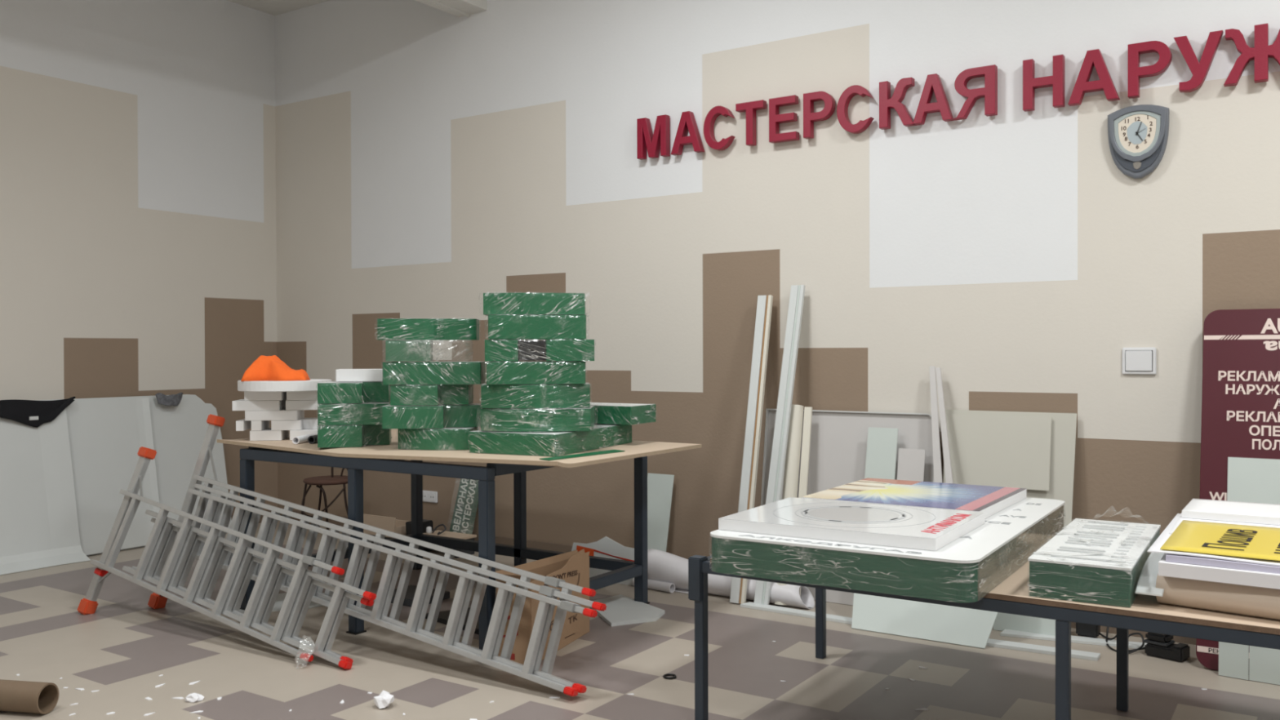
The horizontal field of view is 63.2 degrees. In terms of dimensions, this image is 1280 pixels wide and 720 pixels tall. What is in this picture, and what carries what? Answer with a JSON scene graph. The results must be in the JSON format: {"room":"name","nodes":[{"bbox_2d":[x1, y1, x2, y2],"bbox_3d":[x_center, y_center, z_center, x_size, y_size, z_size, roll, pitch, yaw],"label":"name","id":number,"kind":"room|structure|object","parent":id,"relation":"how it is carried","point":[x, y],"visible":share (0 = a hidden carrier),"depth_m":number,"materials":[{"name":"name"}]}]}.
{"room":"sign-making workshop","nodes":[
{"label":"sign-making workshop","id":0,"kind":"room"},
{"bbox_2d":[0,0,277,515],"bbox_3d":[-6.496,-0.885,6.226,0.001,5.083,10.233,0,1,34],"label":"wall","id":1,"kind":"structure","parent":0,"point":[138,237],"depth_m":9.27,"materials":[{"name":"white paint"}]},
{"bbox_2d":[226,0,328,15],"bbox_3d":[-1.350,-3.414,2.789,12.366,0.001,10.233,0,1,34],"label":"ceiling","id":2,"kind":"structure","parent":0,"point":[275,7],"depth_m":10.13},
{"bbox_2d":[415,0,487,17],"bbox_3d":[-4.274,-3.176,4.731,0.324,0.483,10.233,0,1,34],"label":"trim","id":3,"kind":"structure","parent":2,"relation":"attached to","point":[459,8],"depth_m":8.82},
{"bbox_2d":[0,520,1279,719],"bbox_3d":[-1.335,1.669,2.829,12.366,0.001,10.233,0,1,34],"label":"floor","id":4,"kind":"structure","parent":0,"point":[121,650],"depth_m":5.52,"materials":[{"name":"beige tile"}]},
{"bbox_2d":[0,679,58,714],"bbox_3d":[-3.526,1.585,5.010,1.537,0.140,0.140,0,0,11],"label":"cardboard tube","id":5,"kind":"object","parent":4,"relation":"on","point":[19,696],"visible":1,"depth_m":4.84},
{"bbox_2d":[0,408,90,575],"bbox_3d":[-5.095,0.994,7.802,0.334,1.289,1.769,0,1,34],"label":"sheet","id":6,"kind":"object","parent":4,"relation":"on","point":[39,522],"visible":1,"depth_m":8.32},
{"bbox_2d":[0,396,75,427],"bbox_3d":[-5.046,0.428,8.088,0.043,0.240,1.314,0,1,34],"label":"jacket","id":7,"kind":"object","parent":6,"relation":"on","point":[33,413],"visible":1,"depth_m":8.34,"materials":[{"name":"black fabric"}]},
{"bbox_2d":[66,397,159,555],"bbox_3d":[-4.493,0.976,8.870,0.197,1.276,0.784,0,1,34],"label":"sheet","id":8,"kind":"object","parent":4,"relation":"on","point":[106,437],"visible":0.81,"depth_m":8.85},
{"bbox_2d":[35,392,231,555],"bbox_3d":[-4.748,0.964,8.552,0.178,1.330,3.051,0,1,34],"label":"panel","id":9,"kind":"object","parent":4,"relation":"on","point":[179,432],"depth_m":9.43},
{"bbox_2d":[77,446,376,669],"bbox_3d":[-2.498,1.123,6.237,2.482,1.076,0.455,0,1,34],"label":"ladder","id":10,"kind":"object","parent":4,"relation":"on","point":[293,611],"visible":1,"depth_m":6.17,"materials":[{"name":"metal"}]},
{"bbox_2d":[239,592,324,613],"bbox_3d":[-2.394,1.636,7.050,0.743,0.005,0.526,0,0,-17],"label":"paper sheet","id":11,"kind":"object","parent":4,"relation":"on","point":[281,597],"visible":0.02,"depth_m":6.95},
{"bbox_2d":[301,466,348,529],"bbox_3d":[-2.730,1.048,9.202,0.530,1.138,0.453,0,0,-4],"label":"chair","id":12,"kind":"object","parent":4,"relation":"on","point":[332,479],"visible":0.38,"depth_m":9.06,"materials":[{"name":"brown wood"}]},
{"bbox_2d":[147,413,606,696],"bbox_3d":[-1.668,1.016,6.073,3.565,1.286,0.434,0,1,34],"label":"ladder","id":13,"kind":"object","parent":4,"relation":"on","point":[488,655],"visible":0.87,"depth_m":5.73,"materials":[{"name":"metal"}]},
{"bbox_2d":[373,689,394,708],"bbox_3d":[-1.222,1.614,4.952,0.100,0.069,0.090,0,0,2],"label":"crumpled paper","id":14,"kind":"object","parent":4,"relation":"on","point":[384,699],"visible":1,"depth_m":4.92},
{"bbox_2d":[363,514,409,550],"bbox_3d":[-2.189,1.480,9.065,0.486,0.284,0.321,0,1,34],"label":"carton","id":15,"kind":"object","parent":4,"relation":"on","point":[391,524],"visible":0.19,"depth_m":8.91,"materials":[{"name":"brown cardboard"}]},
{"bbox_2d":[405,519,433,546],"bbox_3d":[-1.875,1.498,8.855,0.161,0.250,0.189,0,1,34],"label":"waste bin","id":16,"kind":"object","parent":4,"relation":"on","point":[426,523],"visible":0.24,"depth_m":8.81,"materials":[{"name":"black plastic"}]},
{"bbox_2d":[391,584,449,606],"bbox_3d":[-1.548,1.612,7.101,0.378,0.047,0.324,0,1,34],"label":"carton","id":17,"kind":"object","parent":4,"relation":"on","point":[411,591],"visible":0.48,"depth_m":7.06,"materials":[{"name":"cardboard"}]},
{"bbox_2d":[422,529,476,558],"bbox_3d":[-1.618,1.543,8.717,0.446,0.159,0.243,0,1,34],"label":"shelf","id":18,"kind":"object","parent":4,"relation":"on","point":[447,534],"visible":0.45,"depth_m":8.69,"materials":[{"name":"brown wood"}]},
{"bbox_2d":[425,607,479,634],"bbox_3d":[-0.999,1.623,6.549,0.615,0.030,0.450,0,1,44],"label":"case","id":19,"kind":"object","parent":4,"relation":"on","point":[443,616],"visible":0.02,"depth_m":6.48,"materials":[{"name":"black plastic"}]},
{"bbox_2d":[217,428,702,649],"bbox_3d":[-1.190,1.076,6.833,2.889,1.122,1.610,0,1,34],"label":"work table","id":20,"kind":"object","parent":4,"relation":"on","point":[382,458],"visible":0.71,"depth_m":6.40,"materials":[{"name":"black metal"}]},
{"bbox_2d":[249,427,288,440],"bbox_3d":[-2.522,0.505,7.080,0.205,0.066,0.270,0,0,-8],"label":"foam letter","id":21,"kind":"object","parent":20,"relation":"on","point":[267,434],"visible":0.76,"depth_m":6.95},
{"bbox_2d":[235,418,269,431],"bbox_3d":[-2.629,0.438,7.063,0.162,0.066,0.270,0,0,-8],"label":"foam letter","id":22,"kind":"object","parent":21,"relation":"on","point":[242,424],"visible":0.75,"depth_m":6.94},
{"bbox_2d":[289,429,317,439],"bbox_3d":[-2.275,0.504,7.112,0.189,0.066,0.270,0,0,-8],"label":"foam letter","id":23,"kind":"object","parent":20,"relation":"on","point":[293,433],"visible":0.25,"depth_m":6.97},
{"bbox_2d":[271,417,318,430],"bbox_3d":[-2.335,0.437,7.107,0.305,0.066,0.270,0,0,-8],"label":"foam letter","id":24,"kind":"object","parent":23,"relation":"on","point":[304,423],"visible":0.65,"depth_m":6.97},
{"bbox_2d":[244,408,304,420],"bbox_3d":[-2.486,0.370,7.084,0.339,0.066,0.270,0,0,-8],"label":"foam letter","id":25,"kind":"object","parent":24,"relation":"on","point":[281,415],"visible":0.75,"depth_m":6.96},
{"bbox_2d":[231,399,286,410],"bbox_3d":[-2.584,0.304,7.069,0.304,0.065,0.270,0,0,-8],"label":"foam letter","id":26,"kind":"object","parent":25,"relation":"on","point":[237,405],"visible":0.75,"depth_m":6.94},
{"bbox_2d":[244,391,286,400],"bbox_3d":[-2.537,0.239,7.075,0.243,0.062,0.270,0,0,-8],"label":"foam letter","id":27,"kind":"object","parent":26,"relation":"on","point":[248,396],"visible":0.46,"depth_m":6.94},
{"bbox_2d":[237,378,331,391],"bbox_3d":[-2.419,0.171,7.089,0.608,0.068,0.608,0,1,34],"label":"disc","id":28,"kind":"object","parent":27,"relation":"on","point":[261,385],"visible":0.77,"depth_m":6.82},
{"bbox_2d":[240,355,310,381],"bbox_3d":[-2.454,0.054,7.029,0.405,0.173,0.304,0,0,-8],"label":"cloth","id":29,"kind":"object","parent":28,"relation":"on","point":[264,367],"visible":1,"depth_m":6.93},
{"bbox_2d":[285,400,317,409],"bbox_3d":[-2.290,0.302,7.113,0.212,0.065,0.270,0,0,-8],"label":"foam letter","id":30,"kind":"object","parent":25,"relation":"on","point":[290,404],"visible":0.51,"depth_m":6.98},
{"bbox_2d":[286,391,317,399],"bbox_3d":[-2.287,0.238,7.113,0.207,0.062,0.270,0,0,-8],"label":"foam letter","id":31,"kind":"object","parent":30,"relation":"on","point":[298,395],"visible":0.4,"depth_m":6.98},
{"bbox_2d":[292,433,317,444],"bbox_3d":[-2.195,0.516,6.818,0.049,0.049,0.278,0,0,8],"label":"paper roll","id":32,"kind":"object","parent":20,"relation":"on","point":[304,438],"visible":0.7,"depth_m":6.73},
{"bbox_2d":[316,424,392,447],"bbox_3d":[-1.815,0.469,6.640,0.450,0.137,0.430,0,0,-11],"label":"wrapped letter","id":33,"kind":"object","parent":20,"relation":"on","point":[354,435],"visible":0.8,"depth_m":6.44,"materials":[{"name":"green plastic"}]},
{"bbox_2d":[316,401,390,425],"bbox_3d":[-1.816,0.334,6.640,0.451,0.134,0.431,0,0,-11],"label":"wrapped letter","id":34,"kind":"object","parent":33,"relation":"on","point":[366,413],"visible":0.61,"depth_m":6.44,"materials":[{"name":"green plastic"}]},
{"bbox_2d":[315,381,391,404],"bbox_3d":[-1.817,0.202,6.638,0.450,0.131,0.430,0,0,-11],"label":"wrapped letter","id":35,"kind":"object","parent":34,"relation":"on","point":[328,392],"visible":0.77,"depth_m":6.44,"materials":[{"name":"green plastic"}]},
{"bbox_2d":[335,368,382,381],"bbox_3d":[-1.766,0.097,6.691,0.346,0.076,0.216,0,0,-8],"label":"foam letter","id":36,"kind":"object","parent":35,"relation":"on","point":[341,375],"visible":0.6,"depth_m":6.58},
{"bbox_2d":[397,426,479,449],"bbox_3d":[-1.231,0.474,6.371,0.489,0.129,0.305,0,0,9],"label":"wrapped letter","id":37,"kind":"object","parent":20,"relation":"on","point":[446,437],"visible":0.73,"depth_m":6.24,"materials":[{"name":"green plastic"}]},
{"bbox_2d":[382,403,480,428],"bbox_3d":[-1.261,0.340,6.367,0.619,0.139,0.312,0,0,-4],"label":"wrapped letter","id":38,"kind":"object","parent":37,"relation":"on","point":[413,416],"visible":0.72,"depth_m":6.23,"materials":[{"name":"green plastic"}]},
{"bbox_2d":[388,384,475,405],"bbox_3d":[-1.269,0.208,6.368,0.486,0.124,0.301,0,0,0],"label":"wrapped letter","id":39,"kind":"object","parent":38,"relation":"on","point":[400,394],"visible":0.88,"depth_m":6.23,"materials":[{"name":"green plastic"}]},
{"bbox_2d":[381,360,485,384],"bbox_3d":[-1.254,0.076,6.367,0.612,0.139,0.294,0,0,-2],"label":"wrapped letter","id":40,"kind":"object","parent":39,"relation":"on","point":[446,372],"visible":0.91,"depth_m":6.23,"materials":[{"name":"green plastic"}]},
{"bbox_2d":[385,339,472,361],"bbox_3d":[-1.286,-0.058,6.358,0.535,0.130,0.306,0,0,-4],"label":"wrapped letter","id":41,"kind":"object","parent":40,"relation":"on","point":[415,350],"visible":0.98,"depth_m":6.22,"materials":[{"name":"green plastic"}]},
{"bbox_2d":[374,318,480,340],"bbox_3d":[-1.292,-0.188,6.365,0.623,0.131,0.294,0,0,-4],"label":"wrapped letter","id":42,"kind":"object","parent":41,"relation":"on","point":[388,329],"visible":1,"depth_m":6.24,"materials":[{"name":"green plastic"}]},
{"bbox_2d":[467,423,633,456],"bbox_3d":[-0.524,0.473,6.399,0.606,0.126,1.024,0,1,25],"label":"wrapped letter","id":43,"kind":"object","parent":20,"relation":"on","point":[602,435],"visible":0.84,"depth_m":6.00,"materials":[{"name":"green plastic"}]},
{"bbox_2d":[478,404,597,431],"bbox_3d":[-0.603,0.343,6.200,0.700,0.134,0.515,0,0,2],"label":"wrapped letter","id":44,"kind":"object","parent":43,"relation":"on","point":[576,419],"visible":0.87,"depth_m":5.99,"materials":[{"name":"green plastic"}]},
{"bbox_2d":[479,382,591,408],"bbox_3d":[-0.619,0.207,6.208,0.657,0.139,0.483,0,0,-4],"label":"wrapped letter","id":45,"kind":"object","parent":44,"relation":"on","point":[557,395],"visible":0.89,"depth_m":6.00,"materials":[{"name":"green plastic"}]},
{"bbox_2d":[484,360,586,384],"bbox_3d":[-0.623,0.071,6.209,0.600,0.132,0.490,0,0,-6],"label":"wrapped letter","id":46,"kind":"object","parent":45,"relation":"on","point":[531,372],"visible":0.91,"depth_m":5.98,"materials":[{"name":"green plastic"}]},
{"bbox_2d":[484,338,595,361],"bbox_3d":[-0.594,-0.059,6.207,0.651,0.128,0.480,0,0,-4],"label":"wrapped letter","id":47,"kind":"object","parent":46,"relation":"on","point":[495,350],"visible":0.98,"depth_m":5.99,"materials":[{"name":"green plastic"}]},
{"bbox_2d":[484,315,588,339],"bbox_3d":[-0.616,-0.194,6.208,0.616,0.142,0.512,0,0,-6],"label":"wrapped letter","id":48,"kind":"object","parent":47,"relation":"on","point":[500,326],"visible":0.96,"depth_m":5.98,"materials":[{"name":"green plastic"}]},
{"bbox_2d":[479,292,589,316],"bbox_3d":[-0.621,-0.329,6.201,0.650,0.128,0.519,0,0,-2],"label":"wrapped letter","id":49,"kind":"object","parent":48,"relation":"on","point":[519,303],"visible":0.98,"depth_m":5.99,"materials":[{"name":"green plastic"}]},
{"bbox_2d":[590,402,657,424],"bbox_3d":[-0.303,0.342,6.796,0.781,0.119,0.350,0,1,30],"label":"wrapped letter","id":50,"kind":"object","parent":43,"relation":"on","point":[606,413],"visible":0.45,"depth_m":6.56,"materials":[{"name":"green plastic"}]},
{"bbox_2d":[539,449,625,460],"bbox_3d":[-0.320,0.539,5.902,0.096,0.004,0.670,0,1,38],"label":"acrylic offcut","id":51,"kind":"object","parent":20,"relation":"on","point":[609,451],"visible":1,"depth_m":5.87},
{"bbox_2d":[449,478,479,533],"bbox_3d":[-1.494,1.281,8.847,0.370,0.726,0.189,0,1,34],"label":"sign","id":52,"kind":"object","parent":4,"relation":"on","point":[464,516],"visible":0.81,"depth_m":8.85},
{"bbox_2d":[494,548,589,664],"bbox_3d":[-0.552,1.384,5.943,0.228,0.513,0.794,0,0,22],"label":"cardboard box","id":53,"kind":"object","parent":4,"relation":"on","point":[572,567],"visible":0.57,"depth_m":5.96,"materials":[{"name":"brown"}]},
{"bbox_2d":[571,536,634,586],"bbox_3d":[-0.257,1.465,7.655,0.702,0.325,0.047,0,1,34],"label":"sign offcut","id":54,"kind":"object","parent":4,"relation":"on","point":[605,547],"visible":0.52,"depth_m":7.65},
{"bbox_2d":[589,594,664,626],"bbox_3d":[-0.114,1.623,6.778,0.434,0.022,0.666,0,0,-24],"label":"board","id":55,"kind":"object","parent":4,"relation":"on","point":[620,610],"visible":0.88,"depth_m":6.66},
{"bbox_2d":[632,577,675,593],"bbox_3d":[0.097,1.594,7.371,0.340,0.068,0.068,0,1,40],"label":"roll","id":56,"kind":"object","parent":4,"relation":"on","point":[663,586],"visible":0.69,"depth_m":7.30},
{"bbox_2d":[647,473,674,551],"bbox_3d":[0.126,1.246,7.866,0.243,0.757,0.121,0,1,34],"label":"board","id":57,"kind":"object","parent":4,"relation":"on","point":[660,486],"visible":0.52,"depth_m":7.87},
{"bbox_2d":[647,548,814,608],"bbox_3d":[0.610,1.502,7.204,1.296,0.253,0.317,0,1,34],"label":"roll","id":58,"kind":"object","parent":4,"relation":"on","point":[662,566],"visible":0.63,"depth_m":7.13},
{"bbox_2d":[729,294,773,604],"bbox_3d":[0.771,0.584,7.160,0.108,2.083,0.560,0,1,28],"label":"plank","id":59,"kind":"object","parent":4,"relation":"on","point":[764,306],"visible":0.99,"depth_m":7.19,"materials":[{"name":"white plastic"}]},
{"bbox_2d":[754,284,805,604],"bbox_3d":[0.952,0.553,7.057,0.099,2.145,0.528,0,1,39],"label":"plank","id":60,"kind":"object","parent":4,"relation":"on","point":[762,590],"visible":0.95,"depth_m":7.08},
{"bbox_2d":[773,404,803,605],"bbox_3d":[1.008,0.969,7.023,0.097,1.328,0.399,0,1,28],"label":"batten","id":61,"kind":"object","parent":4,"relation":"on","point":[792,460],"visible":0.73,"depth_m":7.05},
{"bbox_2d":[798,406,812,597],"bbox_3d":[1.093,0.976,7.002,0.055,1.306,0.322,0,1,26],"label":"batten","id":62,"kind":"object","parent":4,"relation":"on","point":[804,469],"visible":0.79,"depth_m":7.06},
{"bbox_2d":[760,408,933,605],"bbox_3d":[1.373,0.986,6.996,1.230,1.279,0.197,0,1,34],"label":"panel","id":63,"kind":"object","parent":4,"relation":"on","point":[838,438],"visible":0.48,"depth_m":7.05,"materials":[{"name":"white plastic"}]},
{"bbox_2d":[864,426,897,479],"bbox_3d":[1.536,1.038,6.742,0.202,1.182,0.244,0,1,34],"label":"board","id":64,"kind":"object","parent":4,"relation":"on","point":[882,442],"visible":0.4,"depth_m":6.80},
{"bbox_2d":[897,448,925,481],"bbox_3d":[1.705,1.103,6.643,0.176,1.054,0.209,0,1,34],"label":"board","id":65,"kind":"object","parent":4,"relation":"on","point":[911,462],"visible":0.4,"depth_m":6.71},
{"bbox_2d":[740,601,1100,661],"bbox_3d":[1.588,1.624,6.279,2.193,0.019,0.131,0,1,34],"label":"trim strip","id":66,"kind":"object","parent":4,"relation":"on","point":[991,642],"visible":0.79,"depth_m":5.94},
{"bbox_2d":[851,593,998,648],"bbox_3d":[1.702,1.428,6.236,0.972,0.408,0.329,0,1,34],"label":"board","id":67,"kind":"object","parent":4,"relation":"on","point":[968,627],"visible":0.4,"depth_m":6.14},
{"bbox_2d":[928,365,942,482],"bbox_3d":[1.862,0.836,6.496,0.062,1.589,0.502,0,0,5],"label":"strip","id":68,"kind":"object","parent":4,"relation":"on","point":[934,405],"visible":0.4,"depth_m":6.61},
{"bbox_2d":[935,367,953,483],"bbox_3d":[1.919,0.840,6.436,0.057,1.580,0.570,0,0,-1],"label":"strip","id":69,"kind":"object","parent":4,"relation":"on","point":[946,453],"visible":0.4,"depth_m":6.56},
{"bbox_2d":[688,555,1279,719],"bbox_3d":[1.934,1.259,4.343,3.190,0.777,1.418,0,1,34],"label":"table","id":70,"kind":"object","parent":4,"relation":"on","point":[1011,596],"visible":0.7,"depth_m":3.79,"materials":[{"name":"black metal"}]},
{"bbox_2d":[709,497,1065,602],"bbox_3d":[1.211,0.791,4.777,1.122,0.155,1.825,0,1,32],"label":"wrapped package","id":71,"kind":"object","parent":70,"relation":"on","point":[966,569],"visible":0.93,"depth_m":4.05,"materials":[{"name":"green plastic"}]},
{"bbox_2d":[718,497,985,551],"bbox_3d":[0.922,0.692,4.479,0.922,0.049,0.747,0,1,32],"label":"panel","id":72,"kind":"object","parent":71,"relation":"on","point":[931,529],"visible":1,"depth_m":4.33,"materials":[{"name":"white plastic"}]},
{"bbox_2d":[807,507,899,521],"bbox_3d":[0.925,0.669,4.509,0.392,0.001,0.392,0,1,32],"label":"print","id":73,"kind":"object","parent":72,"relation":"on","point":[837,514],"depth_m":4.49},
{"bbox_2d":[801,477,1026,518],"bbox_3d":[1.385,0.686,5.195,0.850,0.048,0.891,0,1,33],"label":"panel","id":74,"kind":"object","parent":71,"relation":"on","point":[988,500],"visible":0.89,"depth_m":5.12,"materials":[{"name":"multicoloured plastic"}]},
{"bbox_2d":[1027,510,1160,607],"bbox_3d":[1.876,0.763,4.232,0.368,0.214,1.135,0,1,32],"label":"wrapped package","id":75,"kind":"object","parent":70,"relation":"on","point":[1099,562],"visible":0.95,"depth_m":3.83,"materials":[{"name":"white plastic"}]},
{"bbox_2d":[1155,573,1279,620],"bbox_3d":[2.249,0.818,3.425,0.986,0.116,0.116,0,1,41],"label":"box","id":76,"kind":"object","parent":70,"relation":"on","point":[1246,600],"visible":0.71,"depth_m":3.58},
{"bbox_2d":[1158,553,1279,589],"bbox_3d":[2.483,0.733,3.723,1.053,0.046,0.945,0,1,34],"label":"paper ream","id":77,"kind":"object","parent":76,"relation":"on","point":[1185,571],"visible":0.29,"depth_m":3.55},
{"bbox_2d":[1135,552,1164,596],"bbox_3d":[1.953,0.792,3.913,0.094,0.073,0.567,0,1,34],"label":"sheet","id":78,"kind":"object","parent":77,"relation":"hanging from","point":[1146,584],"visible":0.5,"depth_m":3.78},
{"bbox_2d":[1165,553,1279,573],"bbox_3d":[2.518,0.698,3.764,1.040,0.024,0.999,0,1,34],"label":"paper ream","id":79,"kind":"object","parent":77,"relation":"on","point":[1196,560],"visible":0.16,"depth_m":3.57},
{"bbox_2d":[1146,513,1279,565],"bbox_3d":[2.544,0.681,3.827,1.120,0.009,1.080,0,1,34],"label":"paper sheet","id":80,"kind":"object","parent":79,"relation":"on","point":[1155,548],"visible":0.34,"depth_m":3.66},
{"bbox_2d":[1168,512,1279,533],"bbox_3d":[2.455,0.674,4.194,0.540,0.004,0.675,0,1,34],"label":"paper sheet","id":81,"kind":"object","parent":80,"relation":"on","point":[1180,518],"visible":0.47,"depth_m":4.28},
{"bbox_2d":[1160,520,1279,560],"bbox_3d":[2.514,0.672,3.702,1.114,0.005,0.783,0,1,34],"label":"sign","id":82,"kind":"object","parent":81,"relation":"on","point":[1193,536],"visible":1,"depth_m":3.87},
{"bbox_2d":[1182,498,1279,524],"bbox_3d":[2.916,0.654,4.261,1.195,0.030,0.432,0,1,34],"label":"board","id":83,"kind":"object","parent":81,"relation":"on","point":[1197,508],"visible":1,"depth_m":4.39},
{"bbox_2d":[943,413,1051,490],"bbox_3d":[2.207,0.987,6.475,0.657,1.281,0.115,0,1,34],"label":"board","id":84,"kind":"object","parent":4,"relation":"on","point":[985,450],"visible":0.42,"depth_m":6.47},
{"bbox_2d":[942,409,1076,527],"bbox_3d":[2.272,0.976,6.448,0.796,1.308,0.143,0,1,34],"label":"board","id":85,"kind":"object","parent":4,"relation":"on","point":[1064,425],"visible":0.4,"depth_m":6.30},
{"bbox_2d":[993,612,1055,635],"bbox_3d":[2.291,1.516,6.215,0.385,0.230,0.067,0,1,34],"label":"board","id":86,"kind":"object","parent":4,"relation":"on","point":[1003,621],"visible":0.24,"depth_m":6.19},
{"bbox_2d":[1000,629,1146,649],"bbox_3d":[2.586,1.624,6.023,0.939,0.016,0.106,0,0,22],"label":"trim strip","id":87,"kind":"object","parent":4,"relation":"on","point":[1007,633],"visible":0.6,"depth_m":6.04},
{"bbox_2d":[1074,622,1100,638],"bbox_3d":[2.621,1.557,6.097,0.135,0.115,0.088,0,1,34],"label":"power adapter","id":88,"kind":"object","parent":87,"relation":"on","point":[1082,629],"visible":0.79,"depth_m":6.06,"materials":[{"name":"black plastic"}]},
{"bbox_2d":[1106,626,1144,653],"bbox_3d":[2.801,1.523,5.934,0.267,0.222,0.390,0,1,34],"label":"cable","id":89,"kind":"object","parent":4,"relation":"on","point":[1140,647],"visible":0.57,"depth_m":5.84,"materials":[{"name":"black plastic"}]},
{"bbox_2d":[1143,631,1190,662],"bbox_3d":[2.903,1.568,5.722,0.137,0.126,0.208,-1,1,-42],"label":"charger","id":90,"kind":"object","parent":4,"relation":"on","point":[1158,645],"visible":0.89,"depth_m":5.69,"materials":[{"name":"black plastic"}]},
{"bbox_2d":[1195,308,1279,675],"bbox_3d":[3.682,0.678,5.275,1.485,1.911,0.429,0,1,34],"label":"sign board","id":91,"kind":"object","parent":4,"relation":"on","point":[1241,389],"visible":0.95,"depth_m":5.66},
{"bbox_2d":[1226,457,1279,504],"bbox_3d":[3.639,0.953,5.216,1.215,0.853,0.188,0,1,34],"label":"sheet","id":92,"kind":"object","parent":91,"relation":"attached to","point":[1252,480],"visible":0.4,"depth_m":5.53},
{"bbox_2d":[1218,641,1279,684],"bbox_3d":[3.386,1.533,5.115,0.950,0.202,0.031,0,1,36],"label":"board","id":93,"kind":"object","parent":4,"relation":"on","point":[1262,664],"visible":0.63,"depth_m":5.31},
{"bbox_2d":[275,0,1279,559],"bbox_3d":[1.485,-0.914,7.073,12.366,5.083,0.001,0,1,34],"label":"wall","id":94,"kind":"structure","parent":0,"point":[430,161],"depth_m":7.46,"materials":[{"name":"white paint"}]},
{"bbox_2d":[422,490,437,502],"bbox_3d":[-1.936,1.224,9.348,0.310,0.101,0.021,0,1,34],"label":"power outlet","id":95,"kind":"object","parent":94,"relation":"attached to","point":[428,495],"visible":0.65,"depth_m":9.30,"materials":[{"name":"white plastic"}]},
{"bbox_2d":[636,114,670,159],"bbox_3d":[0.102,-1.697,7.926,0.262,0.305,0.061,0,1,34],"label":"sign letter","id":96,"kind":"object","parent":94,"relation":"attached to","point":[649,140],"visible":1,"depth_m":7.90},
{"bbox_2d":[671,111,705,155],"bbox_3d":[0.356,-1.696,7.758,0.265,0.305,0.061,0,1,34],"label":"sign letter","id":97,"kind":"object","parent":94,"relation":"attached to","point":[687,121],"visible":1,"depth_m":7.73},
{"bbox_2d":[703,106,735,151],"bbox_3d":[0.581,-1.696,7.609,0.237,0.317,0.061,0,1,34],"label":"sign letter","id":98,"kind":"object","parent":94,"relation":"attached to","point":[710,119],"visible":1,"depth_m":7.61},
{"bbox_2d":[280,510,1195,644],"bbox_3d":[1.494,1.570,7.079,12.347,0.115,0.018,0,1,34],"label":"baseboard","id":99,"kind":"structure","parent":94,"relation":"attached to","point":[499,540],"depth_m":8.56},
{"bbox_2d":[735,99,766,146],"bbox_3d":[0.798,-1.695,7.465,0.220,0.305,0.061,0,1,34],"label":"sign letter","id":100,"kind":"object","parent":94,"relation":"attached to","point":[750,108],"visible":1,"depth_m":7.44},
{"bbox_2d":[768,94,799,143],"bbox_3d":[1.015,-1.695,7.321,0.209,0.305,0.061,0,1,34],"label":"sign letter","id":101,"kind":"object","parent":94,"relation":"attached to","point":[775,118],"visible":1,"depth_m":7.31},
{"bbox_2d":[803,91,835,138],"bbox_3d":[1.238,-1.694,7.173,0.217,0.305,0.061,0,1,34],"label":"sign letter","id":102,"kind":"object","parent":94,"relation":"attached to","point":[810,117],"visible":1,"depth_m":7.17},
{"bbox_2d":[836,84,874,133],"bbox_3d":[1.456,-1.694,7.029,0.245,0.317,0.061,0,1,34],"label":"sign letter","id":103,"kind":"object","parent":94,"relation":"attached to","point":[847,95],"visible":1,"depth_m":7.03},
{"bbox_2d":[879,77,916,129],"bbox_3d":[1.702,-1.694,6.866,0.235,0.308,0.061,0,1,34],"label":"sign letter","id":104,"kind":"object","parent":94,"relation":"attached to","point":[886,103],"visible":1,"depth_m":6.85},
{"bbox_2d":[912,73,954,125],"bbox_3d":[1.901,-1.692,6.734,0.255,0.305,0.061,0,1,34],"label":"sign letter","id":105,"kind":"object","parent":94,"relation":"attached to","point":[933,82],"visible":1,"depth_m":6.71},
{"bbox_2d":[952,64,997,120],"bbox_3d":[2.122,-1.692,6.587,0.267,0.305,0.061,0,1,34],"label":"sign letter","id":106,"kind":"object","parent":94,"relation":"attached to","point":[989,91],"visible":1,"depth_m":6.54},
{"bbox_2d":[1022,54,1064,111],"bbox_3d":[2.469,-1.691,6.357,0.234,0.305,0.061,0,1,34],"label":"sign letter","id":107,"kind":"object","parent":94,"relation":"attached to","point":[1030,83],"visible":1,"depth_m":6.34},
{"bbox_2d":[1067,48,1119,106],"bbox_3d":[2.707,-1.691,6.199,0.281,0.305,0.061,0,1,34],"label":"sign letter","id":108,"kind":"object","parent":94,"relation":"attached to","point":[1082,86],"visible":1,"depth_m":6.18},
{"bbox_2d":[1107,104,1169,178],"bbox_3d":[2.911,-1.277,6.079,0.327,0.428,0.072,0,1,34],"label":"wall clock","id":109,"kind":"object","parent":94,"relation":"attached to","point":[1138,135],"visible":1,"depth_m":6.05,"materials":[{"name":"grey"}]},
{"bbox_2d":[1122,347,1156,374],"bbox_3d":[2.930,0.006,6.104,0.182,0.158,0.030,0,1,34],"label":"light switch","id":110,"kind":"object","parent":94,"relation":"attached to","point":[1135,361],"visible":1,"depth_m":6.09,"materials":[{"name":"grey plastic"}]},
{"bbox_2d":[1127,40,1172,98],"bbox_3d":[2.958,-1.690,6.033,0.225,0.305,0.061,0,1,34],"label":"sign letter","id":111,"kind":"object","parent":94,"relation":"attached to","point":[1135,72],"visible":1,"depth_m":6.03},
{"bbox_2d":[1173,30,1223,92],"bbox_3d":[3.167,-1.686,5.895,0.247,0.311,0.061,0,1,34],"label":"sign letter","id":112,"kind":"object","parent":94,"relation":"attached to","point":[1199,70],"visible":1,"depth_m":5.87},
{"bbox_2d":[1223,23,1279,86],"bbox_3d":[3.422,-1.689,5.725,0.359,0.305,0.061,0,1,34],"label":"sign letter","id":113,"kind":"object","parent":94,"relation":"attached to","point":[1261,51],"visible":1,"depth_m":5.71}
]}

